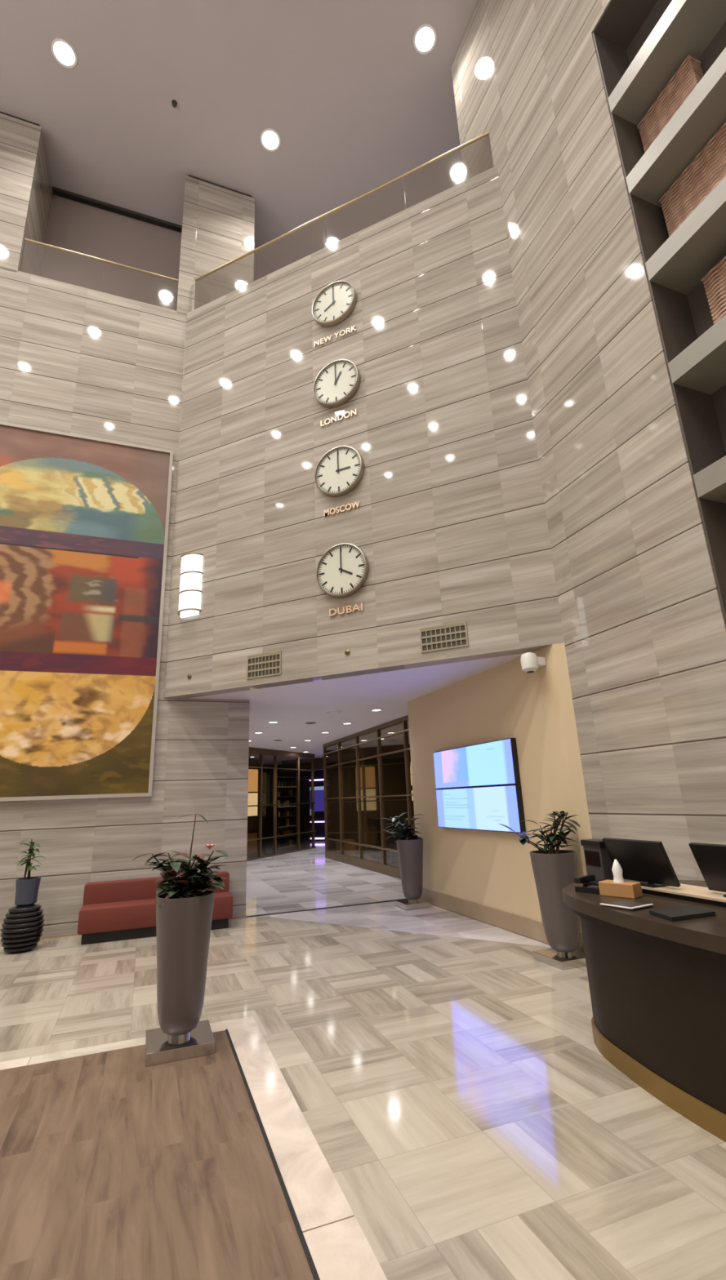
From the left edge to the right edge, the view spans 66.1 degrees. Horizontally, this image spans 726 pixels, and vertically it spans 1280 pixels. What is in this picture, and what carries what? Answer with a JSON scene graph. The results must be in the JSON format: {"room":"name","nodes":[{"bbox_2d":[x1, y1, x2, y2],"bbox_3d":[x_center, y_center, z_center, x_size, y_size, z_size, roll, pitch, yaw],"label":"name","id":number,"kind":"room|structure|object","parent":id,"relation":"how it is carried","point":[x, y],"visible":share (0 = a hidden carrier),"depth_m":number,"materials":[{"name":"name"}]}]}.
{"room":"lobby","nodes":[
{"label":"lobby","id":0,"kind":"room"},
{"bbox_2d":[0,113,52,275],"bbox_3d":[-6.764,-7.853,10.463,1.120,3.525,1.345,4,-17,-20],"label":"wall","id":1,"kind":"structure","parent":0,"point":[25,190],"depth_m":10.18,"materials":[{"name":"stone"}]},
{"bbox_2d":[0,175,254,941],"bbox_3d":[-7.352,-2.860,8.741,10.840,14.020,1.345,4,-17,-20],"label":"wall","id":2,"kind":"structure","parent":0,"point":[74,359],"depth_m":9.45,"materials":[{"name":"stone"}]},
{"bbox_2d":[0,421,173,801],"bbox_3d":[-4.575,-0.587,8.357,2.990,5.750,0.070,4,-17,-20],"label":"abstract painting","id":3,"kind":"object","parent":2,"relation":"attached to","point":[84,520],"visible":1,"depth_m":8.41,"materials":[{"name":"paint"}]},
{"bbox_2d":[20,237,177,291],"bbox_3d":[-4.766,-6.647,10.219,2.580,0.822,0.045,4,-17,-20],"label":"glass balustrade","id":4,"kind":"object","parent":2,"relation":"on","point":[25,239],"visible":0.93,"depth_m":10.26,"materials":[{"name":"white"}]},
{"bbox_2d":[0,914,246,943],"bbox_3d":[-6.765,3.689,6.257,10.820,0.030,0.012,4,-17,-20],"label":"baseboard","id":5,"kind":"object","parent":2,"relation":"attached to","point":[243,915],"visible":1,"depth_m":7.31,"materials":[{"name":"stone"}]},
{"bbox_2d":[40,191,274,311],"bbox_3d":[-3.240,-7.412,12.473,19.274,3.805,7.750,-3,-16,1],"label":"wall","id":6,"kind":"structure","parent":0,"point":[73,225],"depth_m":11.91,"materials":[{"name":"beige paint"}]},
{"bbox_2d":[0,111,39,126],"bbox_3d":[-6.871,-9.605,10.975,1.060,0.130,1.280,4,-17,-20],"label":"trim","id":7,"kind":"structure","parent":6,"relation":"on","point":[2,113],"depth_m":10.48,"materials":[{"name":"metal"}]},
{"bbox_2d":[187,174,251,197],"bbox_3d":[-3.225,-9.365,12.326,1.310,0.130,1.280,4,-17,-20],"label":"trim","id":8,"kind":"structure","parent":6,"relation":"on","point":[211,183],"depth_m":11.76,"materials":[{"name":"metal"}]},
{"bbox_2d":[0,0,476,271],"bbox_3d":[-3.620,-11.016,7.237,21.000,0.300,21.800,-9,-17,23],"label":"ceiling","id":9,"kind":"structure","parent":0,"point":[352,104],"depth_m":10.37,"materials":[{"name":"grey paint"}]},
{"bbox_2d":[51,38,77,68],"bbox_3d":[-5.151,-10.118,9.618,0.400,0.012,0.400,-9,-17,23],"label":"recessed light","id":10,"kind":"object","parent":9,"relation":"in","point":[64,54],"visible":1,"depth_m":9.62,"materials":[{"name":"white"}]},
{"bbox_2d":[52,186,182,232],"bbox_3d":[-5.298,-9.358,12.150,2.590,0.081,0.110,4,-17,-20],"label":"ceiling vent","id":11,"kind":"object","parent":9,"relation":"in","point":[56,191],"visible":0.95,"depth_m":12.10,"materials":[{"name":"metal"}]},
{"bbox_2d":[171,99,177,107],"bbox_3d":[-3.500,-9.950,10.349,0.100,0.062,0.100,-9,-17,23],"label":"sprinkler head","id":12,"kind":"object","parent":9,"relation":"attached to","point":[174,102],"visible":1,"depth_m":10.34},
{"bbox_2d":[260,128,280,151],"bbox_3d":[-1.825,-9.859,10.996,0.400,0.012,0.400,-9,-17,23],"label":"recessed light","id":13,"kind":"object","parent":9,"relation":"in","point":[270,140],"visible":1,"depth_m":10.99,"materials":[{"name":"white"}]},
{"bbox_2d":[413,23,436,54],"bbox_3d":[1.068,-10.363,9.620,0.400,0.012,0.400,-9,-17,23],"label":"recessed light","id":14,"kind":"object","parent":9,"relation":"in","point":[424,37],"visible":1,"depth_m":9.61,"materials":[{"name":"white plastic"}]},
{"bbox_2d":[257,764,323,807],"bbox_3d":[2.602,6.238,22.355,21.500,3.195,0.400,-9,-17,23],"label":"wall","id":15,"kind":"structure","parent":0,"point":[291,774],"depth_m":25.17,"materials":[{"name":"paint"}]},
{"bbox_2d":[281,757,323,772],"bbox_3d":[-2.065,4.983,22.327,2.600,0.445,0.300,-9,-17,23],"label":"ceiling","id":16,"kind":"structure","parent":0,"point":[305,764],"depth_m":22.30,"materials":[{"name":"paint"}]},
{"bbox_2d":[191,653,524,766],"bbox_3d":[-0.661,2.758,16.040,21.500,0.300,16.036,-9,-17,23],"label":"ceiling","id":17,"kind":"structure","parent":0,"point":[292,705],"depth_m":9.76,"materials":[{"name":"white paint"}]},
{"bbox_2d":[266,720,279,723],"bbox_3d":[-1.871,1.714,11.617,0.240,0.012,0.240,-9,-17,23],"label":"recessed light","id":18,"kind":"object","parent":17,"relation":"in","point":[272,722],"visible":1,"depth_m":11.58,"materials":[{"name":"white"}]},
{"bbox_2d":[324,709,342,713],"bbox_3d":[-0.555,1.354,10.516,0.360,0.020,0.360,-9,-17,23],"label":"ceiling vent","id":19,"kind":"object","parent":17,"relation":"in","point":[335,711],"visible":1,"depth_m":10.46,"materials":[{"name":"white plastic"}]},
{"bbox_2d":[369,708,382,711],"bbox_3d":[0.257,1.326,10.541,0.240,0.012,0.240,-9,-17,23],"label":"recessed light","id":20,"kind":"object","parent":17,"relation":"in","point":[374,709],"visible":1,"depth_m":10.50,"materials":[{"name":"white plastic"}]},
{"bbox_2d":[0,841,725,1279],"bbox_3d":[-2.271,4.578,9.415,23.200,0.302,32.821,-9,-17,23],"label":"floor","id":21,"kind":"structure","parent":0,"point":[459,1095],"depth_m":3.37,"materials":[{"name":"stone"}]},
{"bbox_2d":[0,903,44,952],"bbox_3d":[-4.107,3.475,6.735,0.449,0.500,0.449,3,-17,-17],"label":"ribbed vase","id":22,"kind":"object","parent":21,"relation":"on","point":[22,929],"visible":0.98,"depth_m":6.59,"materials":[{"name":"black ceramic"}]},
{"bbox_2d":[14,876,40,906],"bbox_3d":[-4.122,3.089,6.845,0.270,0.300,0.270,-9,-17,23],"label":"pot","id":23,"kind":"object","parent":22,"relation":"on","point":[27,890],"visible":0.99,"depth_m":6.76,"materials":[{"name":"ceramic"}]},
{"bbox_2d":[15,839,45,879],"bbox_3d":[-4.156,2.745,6.919,0.341,0.530,0.368,-9,-17,23],"label":"potted shrub","id":24,"kind":"object","parent":23,"relation":"on","point":[28,864],"visible":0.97,"depth_m":6.93,"materials":[{"name":"green plant"}]},
{"bbox_2d":[27,1036,145,1065],"bbox_3d":[-1.831,2.821,3.835,0.810,0.004,0.160,4,-17,-20],"label":"trim","id":25,"kind":"structure","parent":21,"relation":"on","point":[141,1041],"depth_m":3.82,"materials":[{"name":"grey stone"}]},
{"bbox_2d":[77,871,232,944],"bbox_3d":[-2.734,3.554,7.470,1.870,0.645,0.660,4,-17,-20],"label":"sofa","id":26,"kind":"object","parent":21,"relation":"on","point":[115,910],"visible":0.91,"depth_m":7.16,"materials":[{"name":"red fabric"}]},
{"bbox_2d":[0,1028,319,1279],"bbox_3d":[-1.952,2.008,0.966,4.062,0.012,5.378,4,-17,-20],"label":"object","id":27,"kind":"structure","parent":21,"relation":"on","point":[113,1166],"depth_m":2.49,"materials":[{"name":"brown wood"}]},
{"bbox_2d":[145,889,214,1066],"bbox_3d":[-1.274,2.317,3.936,0.430,0.965,0.430,4,-17,-20],"label":"planter","id":28,"kind":"object","parent":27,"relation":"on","point":[183,925],"visible":0.94,"depth_m":3.81,"materials":[{"name":"grey ceramic"}]},
{"bbox_2d":[132,813,228,906],"bbox_3d":[-1.320,1.636,4.168,0.709,0.644,0.528,-9,-17,23],"label":"flowering plant","id":29,"kind":"object","parent":28,"relation":"on","point":[191,883],"visible":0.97,"depth_m":4.07,"materials":[{"name":"green plant"}]},
{"bbox_2d":[0,1016,386,1279],"bbox_3d":[-1.466,2.524,2.839,6.151,0.004,3.314,-9,-17,23],"label":"trim","id":30,"kind":"structure","parent":21,"relation":"on","point":[340,1250],"depth_m":2.51,"materials":[{"name":"beige stone"}]},
{"bbox_2d":[152,697,249,915],"bbox_3d":[-2.464,2.521,8.541,1.317,3.195,0.450,4,-17,-20],"label":"wall pier","id":31,"kind":"object","parent":21,"relation":"on","point":[203,771],"visible":0.64,"depth_m":8.41,"materials":[{"name":"stone"}]},
{"bbox_2d":[246,757,258,858],"bbox_3d":[-3.486,5.129,17.149,0.106,2.950,0.780,-9,-17,23],"label":"box","id":32,"kind":"object","parent":21,"relation":"on","point":[253,773],"visible":0.52,"depth_m":17.21,"materials":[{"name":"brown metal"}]},
{"bbox_2d":[257,772,278,856],"bbox_3d":[-3.144,5.535,17.801,0.600,2.500,0.700,-9,-17,23],"label":"tall cabinet","id":33,"kind":"object","parent":21,"relation":"on","point":[268,777],"visible":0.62,"depth_m":17.55,"materials":[{"name":"wood"}]},
{"bbox_2d":[272,776,297,851],"bbox_3d":[-2.732,5.846,18.775,0.400,2.400,1.300,-9,-17,23],"label":"shelving","id":34,"kind":"object","parent":21,"relation":"on","point":[292,798],"visible":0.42,"depth_m":19.17,"materials":[{"name":"brown wood"}]},
{"bbox_2d":[279,799,283,806],"bbox_3d":[-2.749,5.483,18.771,0.100,0.221,0.075,-9,-17,23],"label":"products","id":35,"kind":"object","parent":34,"relation":"on","point":[281,800],"visible":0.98,"depth_m":18.74,"materials":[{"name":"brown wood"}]},
{"bbox_2d":[279,810,283,816],"bbox_3d":[-2.736,5.808,18.679,0.100,0.190,0.086,-9,-17,23],"label":"products","id":36,"kind":"object","parent":34,"relation":"on","point":[280,811],"visible":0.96,"depth_m":18.65,"materials":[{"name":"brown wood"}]},
{"bbox_2d":[282,838,285,846],"bbox_3d":[-2.622,6.755,18.590,0.100,0.240,0.060,-9,-17,23],"label":"products","id":37,"kind":"object","parent":34,"relation":"on","point":[283,839],"visible":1,"depth_m":18.56},
{"bbox_2d":[285,839,288,845],"bbox_3d":[-2.542,6.820,18.751,0.100,0.197,0.073,-9,-17,23],"label":"products","id":38,"kind":"object","parent":34,"relation":"on","point":[286,840],"visible":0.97,"depth_m":18.72},
{"bbox_2d":[299,779,310,848],"bbox_3d":[-2.180,6.106,19.583,0.500,2.300,0.400,-9,-17,23],"label":"column","id":39,"kind":"structure","parent":21,"relation":"on","point":[304,819],"depth_m":19.41,"materials":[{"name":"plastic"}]},
{"bbox_2d":[299,770,324,841],"bbox_3d":[-1.901,6.775,22.809,1.600,2.750,0.480,-9,-17,23],"label":"display case","id":40,"kind":"object","parent":21,"relation":"on","point":[319,835],"visible":0.2,"depth_m":22.61,"materials":[{"name":"blue glass"}]},
{"bbox_2d":[246,898,404,916],"bbox_3d":[-0.464,4.116,8.595,2.659,0.006,0.057,4,-17,-20],"label":"trim","id":41,"kind":"structure","parent":21,"relation":"in","point":[398,899],"depth_m":8.52,"materials":[{"name":"brown metal"}]},
{"bbox_2d":[335,839,355,856],"bbox_3d":[-0.482,5.820,15.509,0.400,0.500,0.500,4,-17,-20],"label":"plinth","id":42,"kind":"object","parent":21,"relation":"on","point":[348,849],"visible":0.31,"depth_m":15.32,"materials":[{"name":"brown wood"}]},
{"bbox_2d":[368,817,391,862],"bbox_3d":[0.544,5.076,14.128,0.690,1.100,0.820,1,-16,-12],"label":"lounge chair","id":43,"kind":"object","parent":21,"relation":"on","point":[374,839],"visible":0.45,"depth_m":13.82,"materials":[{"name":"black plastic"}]},
{"bbox_2d":[387,817,399,866],"bbox_3d":[0.987,4.815,13.270,0.690,1.100,0.820,-4,-16,6],"label":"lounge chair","id":44,"kind":"object","parent":21,"relation":"on","point":[394,856],"visible":0.4,"depth_m":12.90,"materials":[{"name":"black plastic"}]},
{"bbox_2d":[409,764,414,834],"bbox_3d":[1.274,3.937,12.690,0.340,2.450,0.340,4,-17,-20],"label":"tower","id":45,"kind":"object","parent":21,"relation":"on","point":[410,765],"visible":0.02,"depth_m":12.74,"materials":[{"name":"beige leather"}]},
{"bbox_2d":[394,837,432,909],"bbox_3d":[0.746,3.565,8.570,0.430,0.960,0.430,4,-17,-20],"label":"planter","id":46,"kind":"object","parent":21,"relation":"on","point":[410,852],"visible":0.97,"depth_m":8.44,"materials":[{"name":"grey ceramic"}]},
{"bbox_2d":[379,812,424,842],"bbox_3d":[0.633,2.967,8.804,0.638,0.460,0.615,-9,-17,23],"label":"rubber plant","id":47,"kind":"object","parent":46,"relation":"on","point":[406,833],"visible":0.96,"depth_m":8.75,"materials":[{"name":"green plant"}]},
{"bbox_2d":[528,849,586,969],"bbox_3d":[1.950,2.642,5.554,0.450,1.000,0.450,4,-17,-20],"label":"planter","id":48,"kind":"object","parent":21,"relation":"on","point":[552,873],"visible":0.93,"depth_m":5.42,"materials":[{"name":"grey ceramic"}]},
{"bbox_2d":[498,810,580,853],"bbox_3d":[1.827,2.016,5.771,0.849,0.464,0.464,-9,-17,23],"label":"rubber plant","id":49,"kind":"object","parent":48,"relation":"on","point":[552,838],"visible":0.96,"depth_m":5.71,"materials":[{"name":"green plant"}]},
{"bbox_2d":[561,879,725,1142],"bbox_3d":[2.453,1.784,2.449,1.460,0.920,3.896,3,-17,-19],"label":"reception desk","id":50,"kind":"object","parent":21,"relation":"on","point":[657,985],"visible":0.89,"depth_m":2.97,"materials":[{"name":"brown wood"}]},
{"bbox_2d":[573,874,599,894],"bbox_3d":[1.594,1.689,3.860,0.200,0.095,0.180,10,-20,-37],"label":"desk telephone","id":51,"kind":"object","parent":50,"relation":"on","point":[590,886],"visible":0.79,"depth_m":3.85,"materials":[{"name":"black plastic"}]},
{"bbox_2d":[580,838,613,880],"bbox_3d":[1.736,1.637,4.099,0.120,0.315,0.220,2,-16,-15],"label":"monitor","id":52,"kind":"object","parent":50,"relation":"on","point":[598,864],"visible":0.66,"depth_m":4.04,"materials":[{"name":"black plastic"}]},
{"bbox_2d":[598,858,642,898],"bbox_3d":[1.684,1.567,3.679,0.120,0.225,0.230,11,-21,-39],"label":"tissue box","id":53,"kind":"object","parent":50,"relation":"on","point":[616,887],"visible":1,"depth_m":3.63,"materials":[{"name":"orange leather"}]},
{"bbox_2d":[600,900,653,911],"bbox_3d":[1.561,1.574,3.308,0.208,0.018,0.210,6,-18,-28],"label":"notepad","id":54,"kind":"object","parent":50,"relation":"on","point":[620,904],"visible":1,"depth_m":3.28,"materials":[{"name":"white paper"}]},
{"bbox_2d":[561,879,725,955],"bbox_3d":[2.437,1.377,2.564,1.459,0.075,3.896,3,-17,-19],"label":"countertop","id":55,"kind":"structure","parent":50,"relation":"on","point":[708,933],"depth_m":3.09,"materials":[{"name":"brown wood"}]},
{"bbox_2d":[648,905,715,921],"bbox_3d":[1.740,1.490,3.042,0.338,0.022,0.193,3,-17,-18],"label":"folder","id":56,"kind":"object","parent":50,"relation":"on","point":[686,912],"visible":1,"depth_m":2.99,"materials":[{"name":"black leather"}]},
{"bbox_2d":[640,883,725,906],"bbox_3d":[2.152,1.546,3.339,0.280,0.045,1.040,4,-17,-20],"label":"shelf","id":57,"kind":"object","parent":50,"relation":"on","point":[688,892],"visible":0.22,"depth_m":3.46,"materials":[{"name":"beige wood"}]},
{"bbox_2d":[601,837,679,888],"bbox_3d":[1.916,1.508,3.795,0.216,0.294,0.500,4,-17,-20],"label":"monitor","id":58,"kind":"object","parent":57,"relation":"on","point":[647,863],"visible":0.86,"depth_m":3.73,"materials":[{"name":"black plastic"}]},
{"bbox_2d":[688,842,725,897],"bbox_3d":[2.202,1.333,3.218,0.216,0.294,0.500,4,-17,-20],"label":"monitor","id":59,"kind":"object","parent":57,"relation":"on","point":[710,859],"visible":1,"depth_m":3.34,"materials":[{"name":"black plastic"}]},
{"bbox_2d":[163,165,564,697],"bbox_3d":[-0.486,-3.047,8.519,6.253,7.351,0.250,-9,-17,23],"label":"wall","id":60,"kind":"structure","parent":0,"point":[449,522],"depth_m":8.09,"materials":[{"name":"stone"}]},
{"bbox_2d":[177,552,203,617],"bbox_3d":[-2.749,-0.869,8.775,0.426,1.003,0.160,-9,-17,23],"label":"wall sconce","id":61,"kind":"object","parent":60,"relation":"attached to","point":[191,570],"visible":1,"depth_m":8.71,"materials":[{"name":"white glass"}]},
{"bbox_2d":[179,610,199,617],"bbox_3d":[-2.725,-0.407,8.659,0.340,0.050,0.128,-9,-17,23],"label":"diffuser","id":62,"kind":"object","parent":61,"relation":"attached to","point":[183,614],"depth_m":8.62,"materials":[{"name":"white"}]},
{"bbox_2d":[246,650,281,679],"bbox_3d":[-1.404,0.355,7.900,0.575,0.345,0.015,-9,-17,23],"label":"air vent","id":63,"kind":"object","parent":60,"relation":"in","point":[268,664],"visible":1,"depth_m":7.90,"materials":[{"name":"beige metal"}]},
{"bbox_2d":[311,280,356,327],"bbox_3d":[-0.463,-5.382,8.927,0.770,0.770,0.103,-9,-17,23],"label":"wall clock","id":64,"kind":"object","parent":60,"relation":"attached to","point":[335,303],"visible":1,"depth_m":8.89,"materials":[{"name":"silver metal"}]},
{"bbox_2d":[314,324,356,347],"bbox_3d":[-0.438,-4.795,8.802,0.740,0.100,0.025,-9,-17,23],"label":"name sign","id":65,"kind":"object","parent":60,"relation":"attached to","point":[321,341],"visible":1,"depth_m":8.79,"materials":[{"name":"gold metal"}]},
{"bbox_2d":[312,359,359,408],"bbox_3d":[-0.405,-3.916,8.511,0.770,0.770,0.103,-9,-17,23],"label":"wall clock","id":66,"kind":"object","parent":60,"relation":"attached to","point":[337,382],"visible":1,"depth_m":8.48,"materials":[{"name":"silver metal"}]},
{"bbox_2d":[320,408,356,426],"bbox_3d":[-0.367,-3.336,8.381,0.600,0.100,0.025,-9,-17,23],"label":"name sign","id":67,"kind":"object","parent":60,"relation":"attached to","point":[352,411],"visible":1,"depth_m":8.37,"materials":[{"name":"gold metal"}]},
{"bbox_2d":[314,445,364,497],"bbox_3d":[-0.347,-2.450,8.095,0.770,0.770,0.103,-9,-17,23],"label":"wall clock","id":68,"kind":"object","parent":60,"relation":"attached to","point":[340,469],"visible":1,"depth_m":8.06,"materials":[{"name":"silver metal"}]},
{"bbox_2d":[195,131,488,280],"bbox_3d":[-0.632,-6.997,9.558,5.693,0.822,0.045,-9,-17,23],"label":"glass balustrade","id":69,"kind":"object","parent":60,"relation":"on","point":[486,134],"visible":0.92,"depth_m":9.46,"materials":[{"name":"gold"}]},
{"bbox_2d":[324,501,359,516],"bbox_3d":[-0.300,-1.871,7.962,0.570,0.100,0.025,-9,-17,23],"label":"name sign","id":70,"kind":"object","parent":60,"relation":"attached to","point":[327,512],"visible":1,"depth_m":7.96,"materials":[{"name":"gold metal"}]},
{"bbox_2d":[315,542,368,597],"bbox_3d":[-0.289,-0.960,7.673,0.770,0.770,0.103,-9,-17,23],"label":"wall clock","id":71,"kind":"object","parent":60,"relation":"attached to","point":[342,570],"visible":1,"depth_m":7.64,"materials":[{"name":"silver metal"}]},
{"bbox_2d":[328,603,363,616],"bbox_3d":[-0.229,-0.407,7.540,0.500,0.100,0.025,-9,-17,23],"label":"name sign","id":72,"kind":"object","parent":60,"relation":"attached to","point":[362,604],"visible":1,"depth_m":7.53,"materials":[{"name":"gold metal"}]},
{"bbox_2d":[344,649,349,654],"bbox_3d":[-0.211,0.162,7.383,0.070,0.070,0.025,-9,-17,23],"label":"wall sensor","id":73,"kind":"object","parent":60,"relation":"attached to","point":[347,651],"visible":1,"depth_m":7.37,"materials":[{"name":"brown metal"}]},
{"bbox_2d":[419,621,468,653],"bbox_3d":[0.992,-0.035,6.875,0.600,0.315,0.015,-9,-17,23],"label":"air vent","id":74,"kind":"object","parent":60,"relation":"in","point":[453,635],"visible":1,"depth_m":6.87,"materials":[{"name":"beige metal"}]},
{"bbox_2d":[322,715,413,879],"bbox_3d":[0.234,3.663,12.943,0.095,3.195,7.665,4,-17,-20],"label":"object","id":75,"kind":"structure","parent":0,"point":[383,868],"depth_m":13.27,"materials":[{"name":"brown metal"}]},
{"bbox_2d":[326,744,413,855],"bbox_3d":[0.278,4.818,17.024,2.950,3.195,0.150,4,-17,-20],"label":"wall","id":76,"kind":"structure","parent":0,"point":[393,764],"depth_m":16.95,"materials":[{"name":"glass"}]},
{"bbox_2d":[407,642,591,933],"bbox_3d":[1.961,2.122,7.748,0.900,3.195,3.990,4,-17,-20],"label":"wall","id":77,"kind":"structure","parent":0,"point":[491,868],"depth_m":6.98,"materials":[{"name":"beige paint"}]},
{"bbox_2d":[433,737,519,789],"bbox_3d":[1.489,1.736,7.671,0.074,0.550,2.045,4,-17,-20],"label":"wall screen","id":78,"kind":"object","parent":77,"relation":"attached to","point":[495,762],"visible":1,"depth_m":7.43,"materials":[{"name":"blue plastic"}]},
{"bbox_2d":[435,784,525,833],"bbox_3d":[1.510,2.270,7.520,0.074,0.550,2.045,4,-17,-20],"label":"wall screen","id":79,"kind":"object","parent":77,"relation":"attached to","point":[485,807],"visible":0.88,"depth_m":7.28,"materials":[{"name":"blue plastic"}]},
{"bbox_2d":[420,887,584,951],"bbox_3d":[1.568,3.548,7.230,0.020,0.200,3.920,4,-17,-20],"label":"baseboard","id":80,"kind":"structure","parent":77,"relation":"attached to","point":[526,926],"depth_m":7.05,"materials":[{"name":"stone"}]},
{"bbox_2d":[520,652,546,673],"bbox_3d":[1.946,0.265,6.387,0.290,0.235,0.190,4,-17,-20],"label":"security camera","id":81,"kind":"object","parent":77,"relation":"attached to","point":[530,662],"visible":1,"depth_m":6.31,"materials":[{"name":"white plastic"}]},
{"bbox_2d":[450,0,725,880],"bbox_3d":[3.646,-4.562,4.503,0.800,14.150,8.200,4,-17,-20],"label":"wall","id":82,"kind":"structure","parent":0,"point":[643,626],"depth_m":5.89,"materials":[{"name":"stone"}]},
{"bbox_2d":[591,0,725,625],"bbox_3d":[3.745,-3.894,4.120,0.778,7.450,3.302,4,-17,-20],"label":"shelving unit","id":83,"kind":"object","parent":82,"relation":"in","point":[624,26],"visible":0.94,"depth_m":5.49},
{"bbox_2d":[607,0,725,125],"bbox_3d":[3.509,-6.292,4.745,0.499,0.220,3.262,4,-17,-20],"label":"niche shelf","id":84,"kind":"object","parent":83,"relation":"attached to","point":[686,28],"visible":0.8,"depth_m":5.62,"materials":[{"name":"grey stone"}]},
{"bbox_2d":[625,47,725,207],"bbox_3d":[3.554,-5.148,4.421,0.499,0.220,3.262,4,-17,-20],"label":"niche shelf","id":85,"kind":"object","parent":83,"relation":"attached to","point":[702,113],"visible":0.8,"depth_m":5.32,"materials":[{"name":"grey stone"}]},
{"bbox_2d":[636,54,703,152],"bbox_3d":[3.231,-5.330,5.769,0.163,0.890,0.664,4,-17,-20],"label":"woven box","id":86,"kind":"object","parent":85,"relation":"on","point":[690,73],"visible":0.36,"depth_m":5.76,"materials":[{"name":"wicker"}]},
{"bbox_2d":[644,175,725,294],"bbox_3d":[3.598,-4.043,4.107,0.499,0.220,3.262,4,-17,-20],"label":"niche shelf","id":87,"kind":"object","parent":83,"relation":"attached to","point":[698,243],"visible":1,"depth_m":5.18,"materials":[{"name":"beige wood"}]},
{"bbox_2d":[658,121,725,236],"bbox_3d":[3.588,-4.465,4.653,0.164,0.890,2.374,4,-17,-20],"label":"woven box","id":88,"kind":"object","parent":87,"relation":"on","point":[707,169],"visible":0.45,"depth_m":5.41,"materials":[{"name":"wicker"}]},
{"bbox_2d":[667,314,725,395],"bbox_3d":[3.643,-2.889,3.780,0.499,0.220,3.262,4,-17,-20],"label":"niche shelf","id":89,"kind":"object","parent":83,"relation":"attached to","point":[700,366],"visible":1,"depth_m":4.97,"materials":[{"name":"beige wood"}]},
{"bbox_2d":[700,255,725,324],"bbox_3d":[3.617,-3.269,4.362,0.163,0.830,1.872,4,-17,-20],"label":"woven box","id":90,"kind":"object","parent":89,"relation":"on","point":[714,281],"visible":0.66,"depth_m":5.12,"materials":[{"name":"wicker"}]},
{"bbox_2d":[693,455,725,503],"bbox_3d":[3.688,-1.755,3.458,0.499,0.220,3.262,4,-17,-20],"label":"niche shelf","id":91,"kind":"object","parent":83,"relation":"attached to","point":[709,482],"visible":1,"depth_m":4.72,"materials":[{"name":"beige wood"}]},
{"bbox_3d":[-3.303,3.387,11.480,4.661,3.195,6.056,-9,-17,23],"label":"wall","id":92,"kind":"structure","parent":0,"visible":0},
{"bbox_2d":[246,746,315,861],"bbox_3d":[-2.929,4.999,17.216,0.095,3.195,5.800,-9,-17,23],"label":"window","id":93,"kind":"structure","parent":92,"relation":"in","point":[261,752],"depth_m":17.80,"materials":[{"name":"glass"}]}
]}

